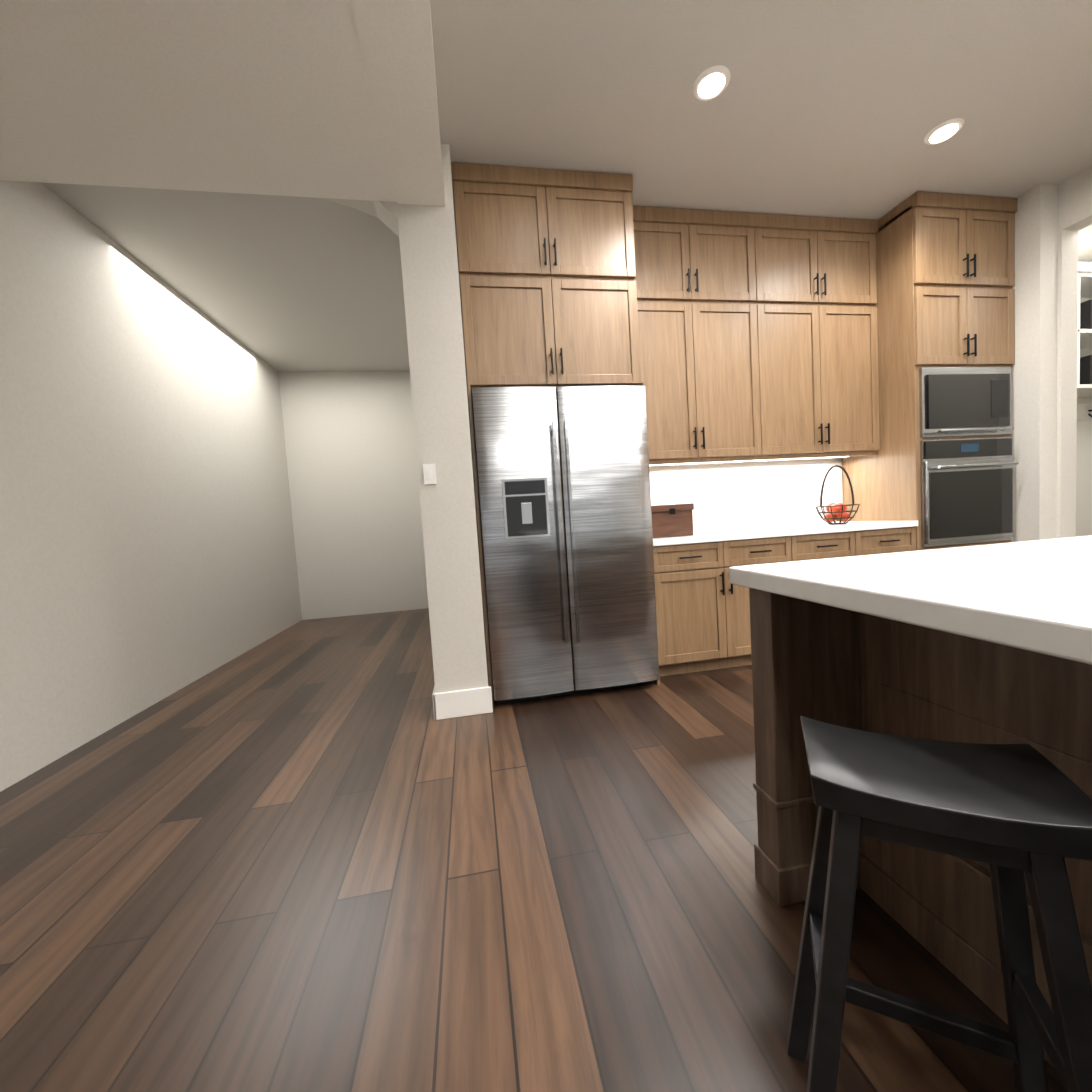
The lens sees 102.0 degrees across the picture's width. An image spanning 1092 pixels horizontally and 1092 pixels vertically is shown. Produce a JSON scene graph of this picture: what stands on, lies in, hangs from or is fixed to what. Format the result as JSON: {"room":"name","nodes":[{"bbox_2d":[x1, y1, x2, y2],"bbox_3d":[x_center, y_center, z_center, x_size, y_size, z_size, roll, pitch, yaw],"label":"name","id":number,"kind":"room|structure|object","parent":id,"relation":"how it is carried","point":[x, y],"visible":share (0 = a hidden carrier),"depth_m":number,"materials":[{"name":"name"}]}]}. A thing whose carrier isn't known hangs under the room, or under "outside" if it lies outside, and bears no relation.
{"room":"kitchen","nodes":[
{"label":"kitchen","id":0,"kind":"room"},
{"bbox_2d":[0,180,301,791],"bbox_3d":[-2.713,-0.439,2.289,0.140,3.100,6.600,-4,3,-10],"label":"wall","id":1,"kind":"structure","parent":0,"point":[147,552],"depth_m":2.80,"materials":[{"name":"paint"}]},
{"bbox_2d":[0,0,395,201],"bbox_3d":[-2.163,-1.587,-2.563,4.370,0.312,9.170,-4,3,-10],"label":"ceiling","id":2,"kind":"structure","parent":0,"point":[266,97],"depth_m":1.71,"materials":[{"name":"paint"}]},
{"bbox_2d":[278,371,428,619],"bbox_3d":[-3.469,-0.585,5.575,4.370,3.100,0.140,-4,3,-10],"label":"wall","id":3,"kind":"structure","parent":0,"point":[350,447],"depth_m":5.67,"materials":[{"name":"paint"}]},
{"bbox_2d":[321,198,398,236],"bbox_3d":[-2.268,-1.815,2.158,2.970,0.400,0.180,-4,3,-10],"label":"wall","id":4,"kind":"structure","parent":0,"point":[384,212],"depth_m":2.40,"materials":[{"name":"paint"}]},
{"bbox_2d":[397,144,487,692],"bbox_3d":[-0.625,-0.600,2.780,0.295,3.100,0.730,-4,3,-10],"label":"wall","id":5,"kind":"structure","parent":0,"point":[429,265],"depth_m":2.42,"materials":[{"name":"paint"}]},
{"bbox_2d":[423,464,436,484],"bbox_3d":[-0.633,-0.392,2.411,0.065,0.110,0.011,-4,3,-10],"label":"light switch","id":6,"kind":"object","parent":5,"relation":"attached to","point":[429,471],"visible":1,"depth_m":2.41,"materials":[{"name":"white plastic"}]},
{"bbox_2d":[432,685,435,719],"bbox_3d":[-0.683,0.881,2.832,0.016,0.150,0.746,-4,3,-10],"label":"baseboard","id":7,"kind":"structure","parent":5,"relation":"attached to","point":[434,709],"depth_m":2.47,"materials":[{"name":"white"}]},
{"bbox_2d":[433,686,492,719],"bbox_3d":[-0.469,0.887,2.499,0.325,0.150,0.016,-4,3,-10],"label":"baseboard","id":8,"kind":"structure","parent":5,"relation":"attached to","point":[462,703],"depth_m":2.49,"materials":[{"name":"white paint"}]},
{"bbox_2d":[0,608,1066,1091],"bbox_3d":[3.824,0.838,1.043,17.000,0.120,14.000,-4,3,-10],"label":"floor","id":9,"kind":"structure","parent":0,"point":[326,854],"depth_m":1.27,"materials":[{"name":"brown wood"}]},
{"bbox_2d":[467,384,492,706],"bbox_3d":[-0.432,0.002,2.872,0.016,1.866,0.660,-4,3,-10],"label":"gable","id":10,"kind":"object","parent":9,"relation":"on","point":[468,385],"depth_m":2.56,"materials":[{"name":"brown wood"}]},
{"bbox_2d":[471,385,658,703],"bbox_3d":[0.090,-0.015,2.911,1.020,1.830,0.750,-4,3,-10],"label":"refrigerator","id":11,"kind":"object","parent":9,"relation":"on","point":[563,484],"visible":0.98,"depth_m":2.57,"materials":[{"name":"grey metal"}]},
{"bbox_2d":[639,382,659,684],"bbox_3d":[0.593,-0.073,3.046,0.016,1.866,0.660,-4,3,-10],"label":"gable","id":12,"kind":"object","parent":9,"relation":"on","point":[657,682],"depth_m":2.73,"materials":[{"name":"brown wood"}]},
{"bbox_2d":[653,537,801,675],"bbox_3d":[1.144,0.385,3.184,1.040,0.870,0.619,-4,3,-10],"label":"base cabinet","id":13,"kind":"object","parent":9,"relation":"on","point":[703,618],"depth_m":2.86,"materials":[{"name":"brown wood"}]},
{"bbox_2d":[653,521,917,548],"bbox_3d":[1.571,-0.102,3.226,1.964,0.041,0.635,-4,3,-10],"label":"countertop","id":14,"kind":"structure","parent":13,"relation":"on","point":[703,535],"depth_m":2.97,"materials":[{"name":"white stone"}]},
{"bbox_2d":[651,503,693,537],"bbox_3d":[0.819,-0.173,3.041,0.316,0.215,0.244,-4,3,-10],"label":"bread box","id":15,"kind":"object","parent":14,"relation":"on","point":[673,520],"visible":0.77,"depth_m":2.94,"materials":[{"name":"brown wood"}]},
{"bbox_2d":[815,465,859,524],"bbox_3d":[2.125,-0.374,3.230,0.282,0.431,0.279,-4,3,-10],"label":"wire fruit basket","id":16,"kind":"object","parent":14,"relation":"on","point":[835,512],"visible":1,"depth_m":3.20,"materials":[{"name":"black metal"}]},
{"bbox_2d":[802,525,917,560],"bbox_3d":[2.052,0.318,3.337,1.040,0.870,0.619,-4,3,-10],"label":"base cabinet","id":17,"kind":"object","parent":9,"relation":"on","point":[871,541],"depth_m":3.02,"materials":[{"name":"brown wood"}]},
{"bbox_2d":[749,547,1091,1066],"bbox_3d":[1.505,0.559,-0.103,1.353,0.861,3.016,-4,3,-10],"label":"kitchen island","id":18,"kind":"object","parent":9,"relation":"on","point":[823,664],"depth_m":1.08,"materials":[{"name":"brown wood"}]},
{"bbox_2d":[729,547,1091,670],"bbox_3d":[1.191,0.129,-0.209,0.815,0.049,3.140,-4,3,-10],"label":"island countertop","id":19,"kind":"structure","parent":18,"relation":"on","point":[1037,601],"depth_m":0.83,"materials":[{"name":"white stone"}]},
{"bbox_2d":[1069,535,1091,546],"bbox_3d":[2.086,0.063,-0.057,0.125,0.049,3.140,-4,3,-10],"label":"island countertop","id":20,"kind":"structure","parent":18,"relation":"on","point":[1081,541],"depth_m":1.33,"materials":[{"name":"white stone"}]},
{"bbox_2d":[842,191,1017,550],"bbox_3d":[2.907,-0.856,3.401,0.825,3.094,0.675,-4,3,-10],"label":"tall cabinet","id":21,"kind":"object","parent":9,"relation":"on","point":[945,265],"visible":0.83,"depth_m":3.08,"materials":[{"name":"brown wood"}]},
{"bbox_2d":[919,367,1013,437],"bbox_3d":[2.952,-1.008,3.071,0.755,0.470,0.084,-4,3,-10],"label":"built-in microwave","id":22,"kind":"object","parent":21,"relation":"in","point":[965,401],"visible":1,"depth_m":3.07,"materials":[{"name":"silver metal"}]},
{"bbox_2d":[920,437,1018,546],"bbox_3d":[2.992,-0.385,3.102,0.755,0.740,0.096,-4,3,-10],"label":"wall oven","id":23,"kind":"object","parent":21,"relation":"in","point":[967,491],"visible":1,"depth_m":3.10,"materials":[{"name":"silver metal"}]},
{"bbox_2d":[787,716,1091,1091],"bbox_3d":[0.570,0.655,0.664,0.375,0.702,0.278,-2,4,26],"label":"stool","id":24,"kind":"object","parent":9,"relation":"on","point":[1009,814],"visible":1,"depth_m":0.63,"materials":[{"name":"black paint"}]},
{"bbox_2d":[1076,262,1091,536],"bbox_3d":[4.379,-0.858,3.761,1.580,2.870,0.470,-4,3,-10],"label":"cubby shelf","id":25,"kind":"object","parent":9,"relation":"on","point":[1084,442],"visible":0.06,"depth_m":4.04,"materials":[{"name":"white"}]},
{"bbox_2d":[40,0,1091,371],"bbox_3d":[3.622,-2.370,0.854,17.000,0.120,14.000,-4,3,-10],"label":"ceiling","id":26,"kind":"structure","parent":0,"point":[832,108],"depth_m":2.38,"materials":[{"name":"paint"}]},
{"bbox_2d":[350,0,444,205],"bbox_3d":[0.109,-1.749,-2.178,0.250,0.320,9.170,-4,3,-10],"label":"beam","id":27,"kind":"structure","parent":26,"relation":"attached to","point":[396,39],"depth_m":1.73,"materials":[{"name":"paint"}]},
{"bbox_2d":[693,65,730,100],"bbox_3d":[0.788,-2.198,2.109,0.170,0.012,0.170,-4,3,-10],"label":"recessed light","id":28,"kind":"object","parent":26,"relation":"in","point":[710,83],"visible":1,"depth_m":2.09,"materials":[{"name":"white"}]},
{"bbox_2d":[924,118,963,144],"bbox_3d":[2.223,-2.310,2.474,0.170,0.012,0.170,-4,3,-10],"label":"recessed light","id":29,"kind":"object","parent":26,"relation":"in","point":[944,131],"visible":1,"depth_m":2.46,"materials":[{"name":"white"}]},
{"bbox_2d":[649,261,1079,469],"bbox_3d":[2.220,-0.834,3.702,6.230,3.100,0.140,-4,3,-10],"label":"under-cabinet light","id":30,"kind":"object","parent":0,"point":[682,466],"depth_m":3.53,"materials":[{"name":"paint"}]},
{"bbox_2d":[452,170,646,397],"bbox_3d":[-0.020,-1.551,2.897,1.060,1.165,0.605,-4,3,-10],"label":"upper cabinet","id":31,"kind":"object","parent":30,"relation":"attached to","point":[548,268],"depth_m":2.60,"materials":[{"name":"brown wood"}]},
{"bbox_2d":[635,214,770,464],"bbox_3d":[1.008,-1.418,3.208,1.039,1.595,0.355,-4,3,-10],"label":"upper cabinet","id":32,"kind":"object","parent":30,"relation":"attached to","point":[725,336],"depth_m":3.05,"materials":[{"name":"brown wood"}]},
{"bbox_2d":[649,456,848,465],"bbox_3d":[1.502,-0.653,3.394,1.864,0.010,0.030,-4,3,-10],"label":"under-cabinet light","id":33,"kind":"object","parent":32,"relation":"attached to","point":[747,461],"visible":0.36,"depth_m":3.39,"materials":[{"name":"white"}]},
{"bbox_2d":[759,218,879,459],"bbox_3d":[1.917,-1.484,3.362,1.040,1.595,0.355,-4,3,-10],"label":"upper cabinet","id":34,"kind":"object","parent":30,"relation":"attached to","point":[822,327],"depth_m":3.20,"materials":[{"name":"brown wood"}]},
{"bbox_2d":[1012,184,1057,541],"bbox_3d":[3.399,-0.892,3.436,0.150,3.100,0.780,-4,3,-10],"label":"wall","id":35,"kind":"structure","parent":0,"point":[1034,408],"depth_m":3.06,"materials":[{"name":"paint"}]},
{"bbox_2d":[1056,166,1091,537],"bbox_3d":[3.619,-0.881,3.017,0.140,3.100,1.680,-4,3,-10],"label":"wall","id":36,"kind":"structure","parent":0,"point":[1067,369],"depth_m":3.02,"materials":[{"name":"paint"}]}
]}

